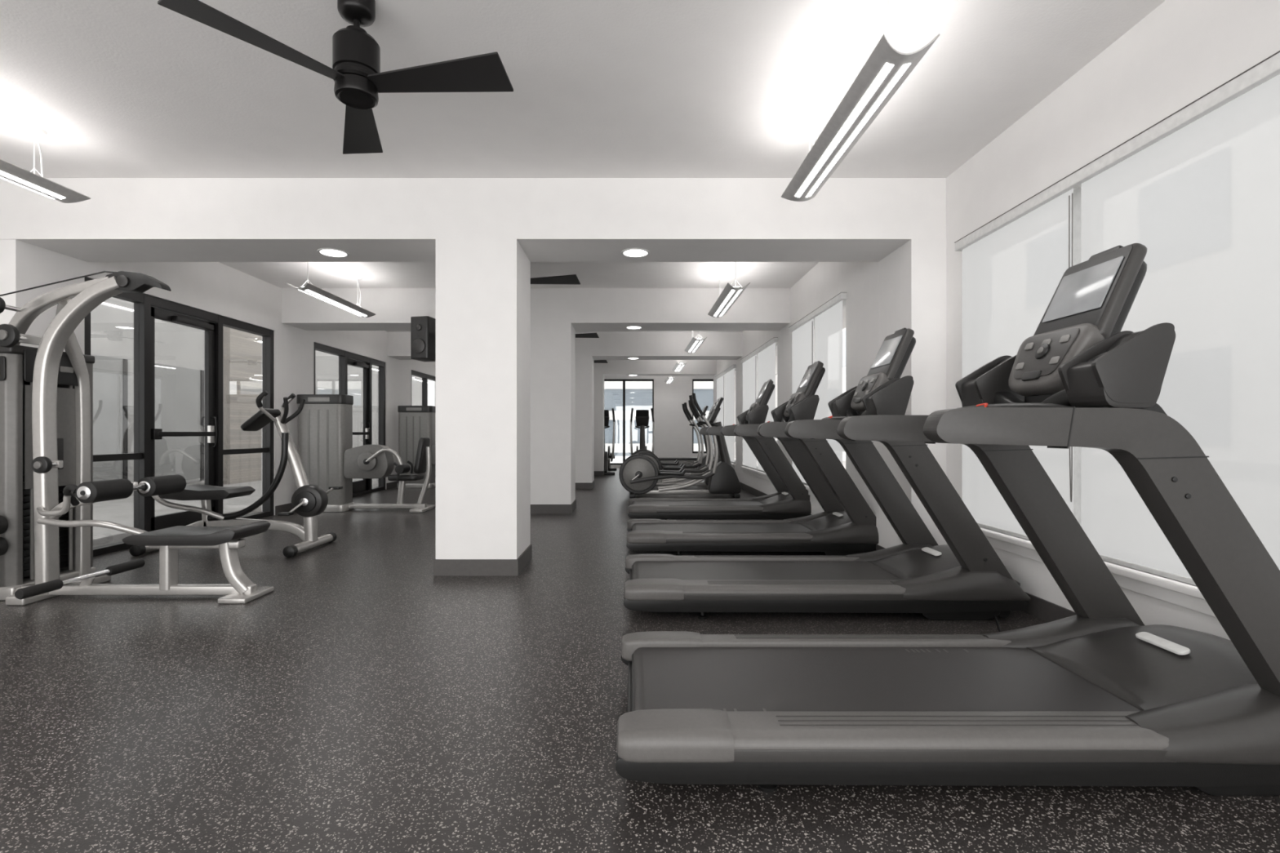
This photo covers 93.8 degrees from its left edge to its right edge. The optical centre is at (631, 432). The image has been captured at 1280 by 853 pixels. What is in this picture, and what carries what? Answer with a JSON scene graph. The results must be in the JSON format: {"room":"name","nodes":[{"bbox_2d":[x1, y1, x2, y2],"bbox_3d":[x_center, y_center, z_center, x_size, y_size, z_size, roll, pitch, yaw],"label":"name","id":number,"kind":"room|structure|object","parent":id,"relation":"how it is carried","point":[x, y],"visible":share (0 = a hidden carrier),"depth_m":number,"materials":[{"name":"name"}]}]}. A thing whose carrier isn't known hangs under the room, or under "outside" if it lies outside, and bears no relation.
{"room":"gym","nodes":[
{"label":"gym","id":0,"kind":"room"},
{"bbox_2d":[123,359,204,480],"bbox_3d":[-8.990,-0.150,10.900,0.080,2.300,3.280,0,0,0],"label":"frame","id":1,"kind":"object","parent":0,"point":[125,361],"depth_m":10.62,"materials":[{"name":"black metal"}]},
{"bbox_2d":[0,239,435,515],"bbox_3d":[-4.840,-0.430,11.710,0.180,3.060,14.180,0,0,0],"label":"wall","id":2,"kind":"structure","parent":0,"point":[218,288],"depth_m":7.32,"materials":[{"name":"paint"}]},
{"bbox_2d":[84,276,273,556],"bbox_3d":[-4.820,-0.130,6.590,0.104,2.460,2.780,0,0,0],"label":"frame","id":3,"kind":"object","parent":2,"relation":"attached to","point":[143,303],"visible":0.52,"depth_m":5.94,"materials":[{"name":"black metal"}]},
{"bbox_2d":[93,448,268,462],"bbox_3d":[-4.820,0.230,6.590,0.060,0.060,2.700,0,0,0],"label":"rail","id":4,"kind":"object","parent":2,"relation":"attached to","point":[108,457],"visible":0.75,"depth_m":5.77,"materials":[{"name":"black metal"}]},
{"bbox_2d":[151,306,217,531],"bbox_3d":[-4.792,-0.095,6.425,0.115,2.330,0.950,0,0,0],"label":"door","id":5,"kind":"structure","parent":2,"relation":"in","point":[184,517],"depth_m":6.52,"materials":[{"name":"black metal"}]},
{"bbox_2d":[151,428,162,439],"bbox_3d":[-4.777,0.015,6.020,0.045,0.110,0.100,0,0,0],"label":"bar mount","id":6,"kind":"object","parent":5,"relation":"attached to","point":[154,436],"visible":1,"depth_m":5.98,"materials":[{"name":"black metal"}]},
{"bbox_2d":[157,431,215,436],"bbox_3d":[-4.775,0.015,6.425,0.050,0.050,0.830,0,0,0],"label":"push bar","id":7,"kind":"object","parent":5,"relation":"attached to","point":[159,433],"visible":1,"depth_m":6.37,"materials":[{"name":"black metal"}]},
{"bbox_2d":[172,315,213,330],"bbox_3d":[-4.770,-1.190,6.525,0.060,0.060,0.550,0,0,0],"label":"door closer","id":8,"kind":"object","parent":5,"relation":"attached to","point":[178,319],"depth_m":6.47,"materials":[{"name":"black metal"}]},
{"bbox_2d":[207,425,215,443],"bbox_3d":[-4.777,0.020,6.820,0.045,0.200,0.100,0,0,0],"label":"case","id":9,"kind":"object","parent":5,"relation":"attached to","point":[211,439],"visible":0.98,"depth_m":6.77,"materials":[{"name":"silver metal"}]},
{"bbox_2d":[275,480,398,515],"bbox_3d":[-4.744,1.040,11.705,0.012,0.120,14.190,0,0,0],"label":"baseboard","id":10,"kind":"structure","parent":2,"relation":"attached to","point":[287,507],"depth_m":8.25,"materials":[{"name":"plastic"}]},
{"bbox_2d":[313,342,385,497],"bbox_3d":[-4.820,-0.130,10.275,0.104,2.460,2.650,0,0,0],"label":"frame","id":11,"kind":"object","parent":2,"relation":"attached to","point":[343,355],"visible":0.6,"depth_m":10.91,"materials":[{"name":"black metal"}]},
{"bbox_2d":[346,358,370,493],"bbox_3d":[-4.792,-0.095,10.475,0.115,2.330,0.870,0,0,0],"label":"door","id":12,"kind":"structure","parent":2,"relation":"in","point":[361,485],"depth_m":10.81,"materials":[{"name":"black metal"}]},
{"bbox_2d":[352,431,368,435],"bbox_3d":[-4.775,0.015,10.475,0.050,0.050,0.750,0,0,0],"label":"push bar","id":13,"kind":"object","parent":12,"relation":"attached to","point":[353,433],"visible":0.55,"depth_m":10.50,"materials":[{"name":"black metal"}]},
{"bbox_2d":[353,361,368,368],"bbox_3d":[-4.770,-1.190,10.575,0.060,0.060,0.470,0,0,0],"label":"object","id":14,"kind":"structure","parent":12,"relation":"attached to","point":[355,363],"depth_m":10.50,"materials":[{"name":"black metal"}]},
{"bbox_2d":[364,428,368,439],"bbox_3d":[-4.777,0.020,10.830,0.045,0.200,0.100,0,0,0],"label":"case","id":15,"kind":"object","parent":12,"relation":"attached to","point":[366,437],"visible":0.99,"depth_m":10.78,"materials":[{"name":"silver metal"}]},
{"bbox_2d":[411,369,435,477],"bbox_3d":[-4.820,-0.130,13.950,0.104,2.460,2.100,0,0,0],"label":"frame","id":16,"kind":"object","parent":2,"relation":"attached to","point":[425,377],"visible":0.19,"depth_m":13.91,"materials":[{"name":"black metal"}]},
{"bbox_2d":[0,0,1165,332],"bbox_3d":[-0.775,-2.035,8.700,9.550,0.150,20.600,0,0,0],"label":"ceiling","id":17,"kind":"structure","parent":0,"point":[117,88],"depth_m":3.49,"materials":[{"name":"paint"}]},
{"bbox_2d":[0,124,91,203],"bbox_3d":[-3.860,-1.765,3.295,0.230,0.390,1.710,0,0,0],"label":"pendant light","id":18,"kind":"object","parent":17,"relation":"hanging from","point":[11,172],"visible":1,"depth_m":3.86,"materials":[{"name":"grey metal"}]},
{"bbox_2d":[285,262,375,317],"bbox_3d":[-3.470,-1.730,7.030,0.230,0.460,1.660,0,0,0],"label":"pendant light","id":19,"kind":"object","parent":17,"relation":"hanging from","point":[310,289],"visible":0.85,"depth_m":6.89,"materials":[{"name":"grey metal"}]},
{"bbox_2d":[317,248,349,257],"bbox_3d":[-2.470,-1.491,4.960,0.240,0.018,0.240,0,0,0],"label":"recessed light","id":20,"kind":"object","parent":17,"relation":"in","point":[331,252],"visible":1,"depth_m":4.94,"materials":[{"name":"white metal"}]},
{"bbox_2d":[157,0,513,154],"bbox_3d":[-1.141,-1.729,2.737,1.216,0.461,1.299,0,0,0],"label":"ceiling fan","id":21,"kind":"object","parent":17,"relation":"hanging from","point":[358,79],"depth_m":2.63,"materials":[{"name":"black metal"}]},
{"bbox_2d":[0,177,946,262],"bbox_3d":[-1.465,-1.725,4.920,7.769,0.470,0.620,0,0,0],"label":"ceiling beam","id":22,"kind":"structure","parent":17,"relation":"attached to","point":[124,220],"depth_m":4.61,"materials":[{"name":"white paint"}]},
{"bbox_2d":[281,288,790,330],"bbox_3d":[-1.300,-1.725,8.440,6.940,0.470,0.620,0,0,0],"label":"ceiling beam","id":23,"kind":"structure","parent":17,"relation":"attached to","point":[586,308],"depth_m":8.13,"materials":[{"name":"white paint"}]},
{"bbox_2d":[530,274,580,284],"bbox_3d":[-1.141,-1.729,6.257,1.216,0.461,1.299,0,0,0],"label":"ceiling fan","id":24,"kind":"object","parent":17,"relation":"hanging from","point":[563,279],"depth_m":6.14,"materials":[{"name":"black metal"}]},
{"bbox_2d":[387,332,742,359],"bbox_3d":[-1.300,-1.725,11.960,6.940,0.470,0.620,0,0,0],"label":"ceiling beam","id":25,"kind":"structure","parent":17,"relation":"attached to","point":[609,345],"depth_m":11.65,"materials":[{"name":"white paint"}]},
{"bbox_2d":[575,333,599,337],"bbox_3d":[-1.141,-1.729,9.777,1.216,0.461,1.299,0,0,0],"label":"ceiling fan","id":26,"kind":"object","parent":17,"relation":"hanging from","point":[586,335],"depth_m":9.66,"materials":[{"name":"black metal"}]},
{"bbox_2d":[594,360,607,363],"bbox_3d":[-1.141,-1.729,13.297,1.216,0.461,1.299,0,0,0],"label":"ceiling fan","id":27,"kind":"object","parent":17,"relation":"hanging from","point":[595,361],"depth_m":13.19,"materials":[{"name":"black metal"}]},
{"bbox_2d":[625,325,642,328],"bbox_3d":[0.030,-1.491,8.480,0.240,0.018,0.240,0,0,0],"label":"recessed light","id":28,"kind":"object","parent":17,"relation":"in","point":[629,326],"visible":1,"depth_m":8.48,"materials":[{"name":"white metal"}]},
{"bbox_2d":[621,248,649,257],"bbox_3d":[0.030,-1.491,4.960,0.240,0.018,0.240,0,0,0],"label":"recessed light","id":29,"kind":"object","parent":17,"relation":"in","point":[632,252],"visible":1,"depth_m":4.94,"materials":[{"name":"white metal"}]},
{"bbox_2d":[664,377,675,383],"bbox_3d":[1.110,-1.730,17.530,0.230,0.460,1.540,0,0,0],"label":"pendant light","id":30,"kind":"object","parent":17,"relation":"hanging from","point":[668,380],"visible":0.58,"depth_m":17.36,"materials":[{"name":"grey metal"}]},
{"bbox_2d":[671,360,687,372],"bbox_3d":[1.110,-1.730,14.040,0.230,0.460,1.600,0,0,0],"label":"pendant light","id":31,"kind":"object","parent":17,"relation":"hanging from","point":[677,367],"visible":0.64,"depth_m":13.86,"materials":[{"name":"grey metal"}]},
{"bbox_2d":[594,355,777,376],"bbox_3d":[-0.515,-1.725,15.480,8.510,0.470,0.620,0,0,0],"label":"ceiling beam","id":32,"kind":"structure","parent":17,"relation":"attached to","point":[613,367],"depth_m":15.17,"materials":[{"name":"white paint"}]},
{"bbox_2d":[684,330,706,352],"bbox_3d":[1.110,-1.730,10.520,0.230,0.460,1.600,0,0,0],"label":"pendant light","id":33,"kind":"object","parent":17,"relation":"hanging from","point":[694,344],"visible":0.8,"depth_m":10.38,"materials":[{"name":"grey metal"}]},
{"bbox_2d":[707,276,750,317],"bbox_3d":[1.110,-1.730,7.030,0.230,0.460,1.660,0,0,0],"label":"pendant light","id":34,"kind":"object","parent":17,"relation":"hanging from","point":[730,294],"visible":0.92,"depth_m":6.91,"materials":[{"name":"grey metal"}]},
{"bbox_2d":[781,0,939,201],"bbox_3d":[1.140,-1.765,3.280,0.230,0.390,1.680,0,0,0],"label":"pendant light","id":35,"kind":"object","parent":17,"relation":"hanging from","point":[886,68],"visible":1,"depth_m":2.99,"materials":[{"name":"grey metal"}]},
{"bbox_2d":[0,467,1279,852],"bbox_3d":[-0.775,1.150,8.700,9.550,0.100,20.600,0,0,0],"label":"floor","id":36,"kind":"structure","parent":0,"point":[371,700],"depth_m":2.22,"materials":[{"name":"rubber"}]},
{"bbox_2d":[0,271,274,605],"bbox_3d":[-3.491,0.015,4.039,2.012,2.166,0.978,0,0,0],"label":"machine","id":37,"kind":"object","parent":36,"relation":"on","point":[48,491],"visible":1,"depth_m":3.97,"materials":[{"name":"silver metal"}]},
{"bbox_2d":[128,390,342,557],"bbox_3d":[-3.659,0.357,5.669,1.661,1.486,0.830,0,0,0],"label":"exercise bike","id":38,"kind":"object","parent":36,"relation":"on","point":[308,501],"visible":0.89,"depth_m":5.58,"materials":[{"name":"silver metal"}]},
{"bbox_2d":[296,394,435,513],"bbox_3d":[-3.761,0.285,8.450,1.839,1.630,0.620,0,0,0],"label":"machine","id":39,"kind":"object","parent":36,"relation":"on","point":[326,453],"visible":0.9,"depth_m":8.30,"materials":[{"name":"grey plastic"}]},
{"bbox_2d":[396,405,435,488],"bbox_3d":[-3.701,0.285,11.900,1.839,1.630,0.620,0,0,0],"label":"machine","id":40,"kind":"object","parent":36,"relation":"on","point":[415,422],"visible":0.45,"depth_m":11.75,"materials":[{"name":"black plastic"}]},
{"bbox_2d":[433,544,532,576],"bbox_3d":[-1.198,1.038,4.920,0.648,0.125,0.644,0,0,0],"label":"base","id":41,"kind":"object","parent":36,"relation":"on","point":[442,567],"visible":0.64,"depth_m":4.60,"materials":[{"name":"plastic"}]},
{"bbox_2d":[435,239,530,559],"bbox_3d":[-1.198,-0.195,4.920,0.624,2.590,0.620,0,0,0],"label":"column","id":42,"kind":"structure","parent":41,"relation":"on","point":[483,286],"depth_m":4.61,"materials":[{"name":"paint"}]},
{"bbox_2d":[410,315,435,361],"bbox_3d":[-1.661,-0.770,4.934,0.260,0.340,0.235,0,0,14],"label":"wall speaker","id":43,"kind":"object","parent":42,"relation":"attached to","point":[423,328],"visible":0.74,"depth_m":4.84,"materials":[{"name":"black plastic"}]},
{"bbox_2d":[530,499,576,513],"bbox_3d":[-1.138,1.038,8.440,0.648,0.125,0.644,0,0,0],"label":"base","id":44,"kind":"object","parent":36,"relation":"on","point":[535,508],"visible":0.57,"depth_m":8.12,"materials":[{"name":"plastic"}]},
{"bbox_2d":[530,322,575,504],"bbox_3d":[-1.138,-0.195,8.440,0.624,2.590,0.620,0,0,0],"label":"column","id":45,"kind":"structure","parent":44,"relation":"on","point":[553,344],"depth_m":8.13,"materials":[{"name":"paint"}]},
{"bbox_2d":[575,480,594,488],"bbox_3d":[-1.088,1.038,11.960,0.648,0.125,0.644,0,0,0],"label":"base","id":46,"kind":"object","parent":36,"relation":"on","point":[578,485],"visible":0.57,"depth_m":11.64,"materials":[{"name":"plastic"}]},
{"bbox_2d":[575,355,594,482],"bbox_3d":[-1.088,-0.195,11.960,0.624,2.590,0.620,0,0,0],"label":"shaft","id":47,"kind":"object","parent":46,"relation":"on","point":[584,365],"visible":0.5,"depth_m":11.65,"materials":[{"name":"paint"}]},
{"bbox_2d":[594,470,604,475],"bbox_3d":[-1.038,1.038,15.480,0.648,0.125,0.644,0,0,0],"label":"base","id":48,"kind":"object","parent":36,"relation":"on","point":[596,473],"visible":0.21,"depth_m":15.16,"materials":[{"name":"plastic"}]},
{"bbox_2d":[594,373,604,471],"bbox_3d":[-1.038,-0.195,15.480,0.624,2.590,0.620,0,0,0],"label":"shaft","id":49,"kind":"object","parent":48,"relation":"on","point":[598,378],"visible":0.29,"depth_m":15.17,"materials":[{"name":"paint"}]},
{"bbox_2d":[604,408,616,475],"bbox_3d":[-0.780,0.217,16.540,0.680,1.766,2.080,0,0,0],"label":"elliptical trainer","id":50,"kind":"object","parent":36,"relation":"on","point":[608,458],"visible":0.44,"depth_m":15.92,"materials":[{"name":"black plastic"}]},
{"bbox_2d":[630,408,654,454],"bbox_3d":[0.280,0.217,16.540,0.680,1.766,2.080,0,0,0],"label":"elliptical trainer","id":51,"kind":"object","parent":36,"relation":"on","point":[642,417],"visible":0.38,"depth_m":15.90,"materials":[{"name":"black plastic"}]},
{"bbox_2d":[631,402,714,479],"bbox_3d":[0.960,0.217,13.500,2.080,1.766,0.680,0,0,0],"label":"elliptical trainer","id":52,"kind":"object","parent":36,"relation":"on","point":[701,463],"visible":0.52,"depth_m":13.36,"materials":[{"name":"black plastic"}]},
{"bbox_2d":[635,398,720,485],"bbox_3d":[0.960,0.217,11.950,2.080,1.766,0.680,0,0,0],"label":"elliptical trainer","id":53,"kind":"object","parent":36,"relation":"on","point":[669,482],"visible":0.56,"depth_m":11.82,"materials":[{"name":"black plastic"}]},
{"bbox_2d":[658,457,697,473],"bbox_3d":[1.100,0.863,14.900,1.100,0.475,0.500,0,0,0],"label":"weight bench","id":54,"kind":"object","parent":36,"relation":"on","point":[684,460],"visible":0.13,"depth_m":14.76,"materials":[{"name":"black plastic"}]},
{"bbox_2d":[618,393,741,498],"bbox_3d":[0.820,0.217,10.350,2.080,1.766,0.680,0,0,0],"label":"elliptical trainer","id":55,"kind":"object","parent":36,"relation":"on","point":[638,474],"visible":0.97,"depth_m":10.21,"materials":[{"name":"grey plastic"}]},
{"bbox_2d":[627,379,811,519],"bbox_3d":[1.141,0.212,7.665,2.378,1.777,0.980,0,0,0],"label":"treadmill","id":56,"kind":"object","parent":36,"relation":"on","point":[792,498],"visible":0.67,"depth_m":7.23,"materials":[{"name":"black plastic"}]},
{"bbox_2d":[737,408,749,424],"bbox_3d":[1.539,-0.205,7.981,0.247,0.261,0.162,0,0,0],"label":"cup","id":57,"kind":"object","parent":56,"relation":"on","point":[741,418],"depth_m":7.90,"materials":[{"name":"black plastic"}]},
{"bbox_2d":[746,404,768,423],"bbox_3d":[1.539,-0.205,7.349,0.247,0.261,0.162,0,0,0],"label":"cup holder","id":58,"kind":"object","parent":56,"relation":"on","point":[758,415],"depth_m":7.27,"materials":[{"name":"black plastic"}]},
{"bbox_2d":[756,491,792,504],"bbox_3d":[1.995,0.875,7.665,0.670,0.251,0.750,0,0,0],"label":"hood","id":59,"kind":"object","parent":56,"relation":"attached to","point":[780,496],"depth_m":7.67,"materials":[{"name":"grey plastic"}]},
{"bbox_2d":[626,360,878,555],"bbox_3d":[1.141,0.212,5.705,2.378,1.777,0.980,0,0,0],"label":"treadmill","id":60,"kind":"object","parent":36,"relation":"on","point":[846,526],"visible":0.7,"depth_m":5.28,"materials":[{"name":"black plastic"}]},
{"bbox_2d":[770,400,788,422],"bbox_3d":[1.539,-0.205,6.021,0.247,0.261,0.162,0,0,0],"label":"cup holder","id":61,"kind":"object","parent":60,"relation":"on","point":[777,414],"depth_m":5.94,"materials":[{"name":"black plastic"}]},
{"bbox_2d":[786,395,819,421],"bbox_3d":[1.539,-0.205,5.389,0.247,0.261,0.162,0,0,0],"label":"cup holder","id":62,"kind":"object","parent":60,"relation":"on","point":[805,409],"depth_m":5.31,"materials":[{"name":"black plastic"}]},
{"bbox_2d":[799,511,851,530],"bbox_3d":[1.995,0.875,5.705,0.670,0.251,0.750,0,0,0],"label":"hood","id":63,"kind":"object","parent":60,"relation":"attached to","point":[827,520],"depth_m":5.69,"materials":[{"name":"grey plastic"}]},
{"bbox_2d":[623,327,1031,620],"bbox_3d":[1.141,0.212,3.925,2.378,1.777,0.980,0,0,0],"label":"treadmill","id":64,"kind":"object","parent":36,"relation":"on","point":[964,578],"visible":0.86,"depth_m":3.52,"materials":[{"name":"black plastic"}]},
{"bbox_2d":[827,386,858,416],"bbox_3d":[1.539,-0.205,4.241,0.247,0.261,0.162,0,0,0],"label":"cup holder","id":65,"kind":"object","parent":64,"relation":"on","point":[838,406],"depth_m":4.16,"materials":[{"name":"black plastic"}]},
{"bbox_2d":[854,397,862,403],"bbox_3d":[1.484,-0.210,3.925,0.024,0.035,0.097,0,0,0],"label":"switch","id":66,"kind":"object","parent":64,"relation":"attached to","point":[858,400],"depth_m":3.91,"materials":[{"name":"black plastic"}]},
{"bbox_2d":[862,375,913,415],"bbox_3d":[1.539,-0.205,3.609,0.247,0.261,0.162,0,0,0],"label":"cup holder","id":67,"kind":"object","parent":64,"relation":"on","point":[892,397],"depth_m":3.53,"materials":[{"name":"black plastic"}]},
{"bbox_2d":[867,544,1020,586],"bbox_3d":[1.995,0.875,3.925,0.670,0.251,0.750,0,0,0],"label":"hood","id":68,"kind":"object","parent":64,"relation":"attached to","point":[909,562],"depth_m":3.89,"materials":[{"name":"grey plastic"}]},
{"bbox_2d":[878,239,946,548],"bbox_3d":[2.285,-0.195,4.970,0.269,2.590,0.720,0,0,0],"label":"pier","id":69,"kind":"object","parent":36,"relation":"on","point":[912,278],"depth_m":4.61,"materials":[{"name":"white paint"}]},
{"bbox_2d":[615,242,1279,795],"bbox_3d":[1.141,0.212,2.225,2.378,1.777,0.980,0,0,0],"label":"treadmill","id":70,"kind":"object","parent":36,"relation":"on","point":[1097,695],"visible":1,"depth_m":1.87,"materials":[{"name":"grey plastic"}]},
{"bbox_2d":[955,354,1024,407],"bbox_3d":[1.539,-0.205,2.541,0.247,0.261,0.162,0,0,0],"label":"cup holder","id":71,"kind":"object","parent":70,"relation":"on","point":[983,385],"depth_m":2.46,"materials":[{"name":"black plastic"}]},
{"bbox_2d":[1021,370,1041,381],"bbox_3d":[1.484,-0.210,2.225,0.024,0.035,0.097,0,0,0],"label":"switch","id":72,"kind":"object","parent":70,"relation":"attached to","point":[1026,375],"depth_m":2.22,"materials":[{"name":"black plastic"}]},
{"bbox_2d":[1057,322,1175,408],"bbox_3d":[1.539,-0.205,1.909,0.247,0.261,0.162,0,0,0],"label":"cup holder","id":73,"kind":"object","parent":70,"relation":"on","point":[1126,369],"depth_m":1.83,"materials":[{"name":"black plastic"}]},
{"bbox_2d":[1026,624,1257,711],"bbox_3d":[1.995,0.875,2.225,0.670,0.251,0.750,0,0,0],"label":"hood","id":74,"kind":"object","parent":70,"relation":"attached to","point":[1140,667],"depth_m":2.15,"materials":[{"name":"grey plastic"}]},
{"bbox_2d":[994,616,1001,631],"bbox_3d":[2.083,1.066,3.065,0.446,0.064,0.464,0,0,37],"label":"power cable","id":75,"kind":"object","parent":36,"relation":"on","point":[995,617],"visible":0.12,"depth_m":3.29,"materials":[{"name":"black plastic"}]},
{"bbox_2d":[604,376,713,467],"bbox_3d":[-0.425,-0.430,18.900,8.650,3.060,0.200,0,0,0],"label":"wall","id":76,"kind":"structure","parent":0,"point":[673,430],"depth_m":18.80,"materials":[{"name":"paint"}]},
{"bbox_2d":[604,379,653,465],"bbox_3d":[-0.245,-0.330,18.880,1.870,2.700,0.060,0,0,0],"label":"frame","id":77,"kind":"object","parent":76,"relation":"attached to","point":[623,380],"visible":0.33,"depth_m":18.85,"materials":[{"name":"black metal"}]},
{"bbox_2d":[692,379,713,453],"bbox_3d":[2.750,-0.515,18.880,1.700,2.330,0.060,0,0,0],"label":"frame","id":78,"kind":"object","parent":76,"relation":"attached to","point":[693,380],"visible":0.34,"depth_m":18.85,"materials":[{"name":"black metal"}]},
{"bbox_2d":[775,374,777,439],"bbox_3d":[3.250,-0.430,15.729,1.300,3.060,0.119,0,0,0],"label":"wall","id":79,"kind":"structure","parent":0,"point":[776,375],"depth_m":15.67,"materials":[{"name":"paint"}]},
{"bbox_2d":[713,262,878,544],"bbox_3d":[2.375,-0.430,10.510,0.450,3.060,10.560,0,0,0],"label":"wall","id":80,"kind":"structure","parent":0,"point":[824,281],"depth_m":6.62,"materials":[{"name":"paint"}]},
{"bbox_2d":[715,364,736,463],"bbox_3d":[2.118,-0.382,13.690,0.060,2.039,2.660,0,0,0],"label":"roller shade","id":81,"kind":"object","parent":80,"relation":"attached to","point":[729,373],"visible":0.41,"depth_m":13.14,"materials":[{"name":"white fabric"}]},
{"bbox_2d":[741,466,767,476],"bbox_3d":[2.205,0.667,10.175,0.210,0.035,2.710,0,0,0],"label":"sill","id":82,"kind":"structure","parent":80,"relation":"attached to","point":[742,467],"depth_m":10.26,"materials":[{"name":"paint"}]},
{"bbox_2d":[742,468,770,481],"bbox_3d":[2.140,0.718,10.175,0.020,0.065,2.650,0,0,0],"label":"apron","id":83,"kind":"object","parent":80,"relation":"attached to","point":[744,470],"visible":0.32,"depth_m":10.22,"materials":[{"name":"paint"}]},
{"bbox_2d":[740,337,777,472],"bbox_3d":[2.118,-0.382,10.165,0.060,2.039,2.710,0,0,0],"label":"roller shade","id":84,"kind":"object","parent":80,"relation":"attached to","point":[766,353],"visible":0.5,"depth_m":10.18,"materials":[{"name":"white fabric"}]},
{"bbox_2d":[807,489,815,497],"bbox_3d":[2.140,0.718,6.985,0.020,0.065,1.930,0,0,0],"label":"apron","id":85,"kind":"object","parent":80,"relation":"attached to","point":[810,492],"visible":0.02,"depth_m":7.12,"materials":[{"name":"paint"}]},
{"bbox_2d":[789,292,847,485],"bbox_3d":[2.118,-0.382,6.975,0.060,2.039,1.990,0,0,0],"label":"roller shade","id":86,"kind":"object","parent":80,"relation":"attached to","point":[828,317],"visible":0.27,"depth_m":6.61,"materials":[{"name":"white fabric"}]},
{"bbox_2d":[739,481,1075,622],"bbox_3d":[2.279,1.040,7.095,0.282,0.120,17.390,0,0,0],"label":"baseboard","id":87,"kind":"structure","parent":80,"relation":"attached to","point":[1047,611],"depth_m":3.52,"materials":[{"name":"plastic"}]},
{"bbox_2d":[813,300,845,451],"bbox_3d":[2.255,-0.365,6.985,0.050,2.030,1.930,0,0,0],"label":"window frame","id":88,"kind":"structure","parent":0,"point":[844,302],"depth_m":6.33,"materials":[{"name":"white"}]},
{"bbox_2d":[946,0,1279,640],"bbox_3d":[2.510,-0.430,1.530,0.180,3.060,6.260,0,0,0],"label":"wall","id":89,"kind":"structure","parent":0,"point":[1182,51],"depth_m":3.08,"materials":[{"name":"paint"}]},
{"bbox_2d":[1073,186,1080,525],"bbox_3d":[2.525,-0.355,1.579,0.070,2.028,5.559,0,0,0],"label":"frame mullions","id":90,"kind":"object","parent":89,"relation":"attached to","point":[1077,193],"visible":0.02,"depth_m":3.35,"materials":[{"name":"white metal"}]},
{"bbox_2d":[979,527,1205,600],"bbox_3d":[2.475,0.677,1.580,0.210,0.035,5.620,0,0,0],"label":"sill","id":91,"kind":"structure","parent":89,"relation":"attached to","point":[1192,590],"depth_m":2.82,"materials":[{"name":"paint"}]},
{"bbox_2d":[985,536,1215,617],"bbox_3d":[2.410,0.728,1.580,0.020,0.065,5.560,0,0,0],"label":"apron","id":92,"kind":"object","parent":89,"relation":"attached to","point":[1185,601],"visible":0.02,"depth_m":2.79,"materials":[{"name":"paint"}]},
{"bbox_2d":[954,50,1279,586],"bbox_3d":[2.388,-0.371,1.570,0.060,2.039,5.620,0,0,0],"label":"roller shade","id":93,"kind":"object","parent":89,"relation":"attached to","point":[1198,187],"visible":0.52,"depth_m":2.62,"materials":[{"name":"white fabric"}]},
{"label":"outside","id":94,"kind":"structure","parent":0,"visible":0},
{"bbox_2d":[604,381,713,456],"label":"window","id":95,"kind":"structure","parent":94,"point":[638,394],"depth_m":33.00,"materials":[{"name":"glass"}]},
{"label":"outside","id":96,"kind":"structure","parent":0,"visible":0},
{"bbox_2d":[842,460,845,469],"bbox_3d":[6.550,1.250,11.000,4.900,0.100,38.000,0,0,0],"label":"ground","id":97,"kind":"structure","parent":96,"point":[843,462],"depth_m":22.88,"materials":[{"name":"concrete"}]},
{"bbox_2d":[842,328,845,461],"bbox_3d":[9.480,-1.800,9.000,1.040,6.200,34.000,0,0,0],"label":"apartment building","id":98,"kind":"structure","parent":97,"relation":"on","point":[844,329],"depth_m":25.36,"materials":[{"name":"paint"}]},
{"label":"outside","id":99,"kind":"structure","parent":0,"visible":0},
{"bbox_2d":[93,478,377,539],"bbox_3d":[-9.470,1.190,15.430,9.060,0.100,21.140,0,0,0],"label":"ground","id":100,"kind":"structure","parent":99,"point":[121,511],"depth_m":9.14,"materials":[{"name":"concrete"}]},
{"bbox_2d":[223,326,262,484],"bbox_3d":[-8.925,-0.680,14.400,0.150,3.640,2.400,0,0,0],"label":"window","id":101,"kind":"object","parent":100,"relation":"on","point":[242,350],"visible":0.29,"depth_m":13.55,"materials":[{"name":"glass"}]},
{"bbox_2d":[90,297,422,496],"bbox_3d":[-9.100,-0.680,15.450,0.200,3.640,21.100,0,0,0],"label":"wall","id":102,"kind":"structure","parent":100,"relation":"on","point":[112,322],"depth_m":11.74,"materials":[{"name":"paint"}]},
{"bbox_2d":[90,354,337,482],"bbox_3d":[-8.995,-0.150,13.800,0.050,2.300,9.000,0,0,0],"label":"glazing","id":103,"kind":"object","parent":102,"relation":"attached to","point":[177,389],"visible":0.36,"depth_m":11.46,"materials":[{"name":"clear glass"}]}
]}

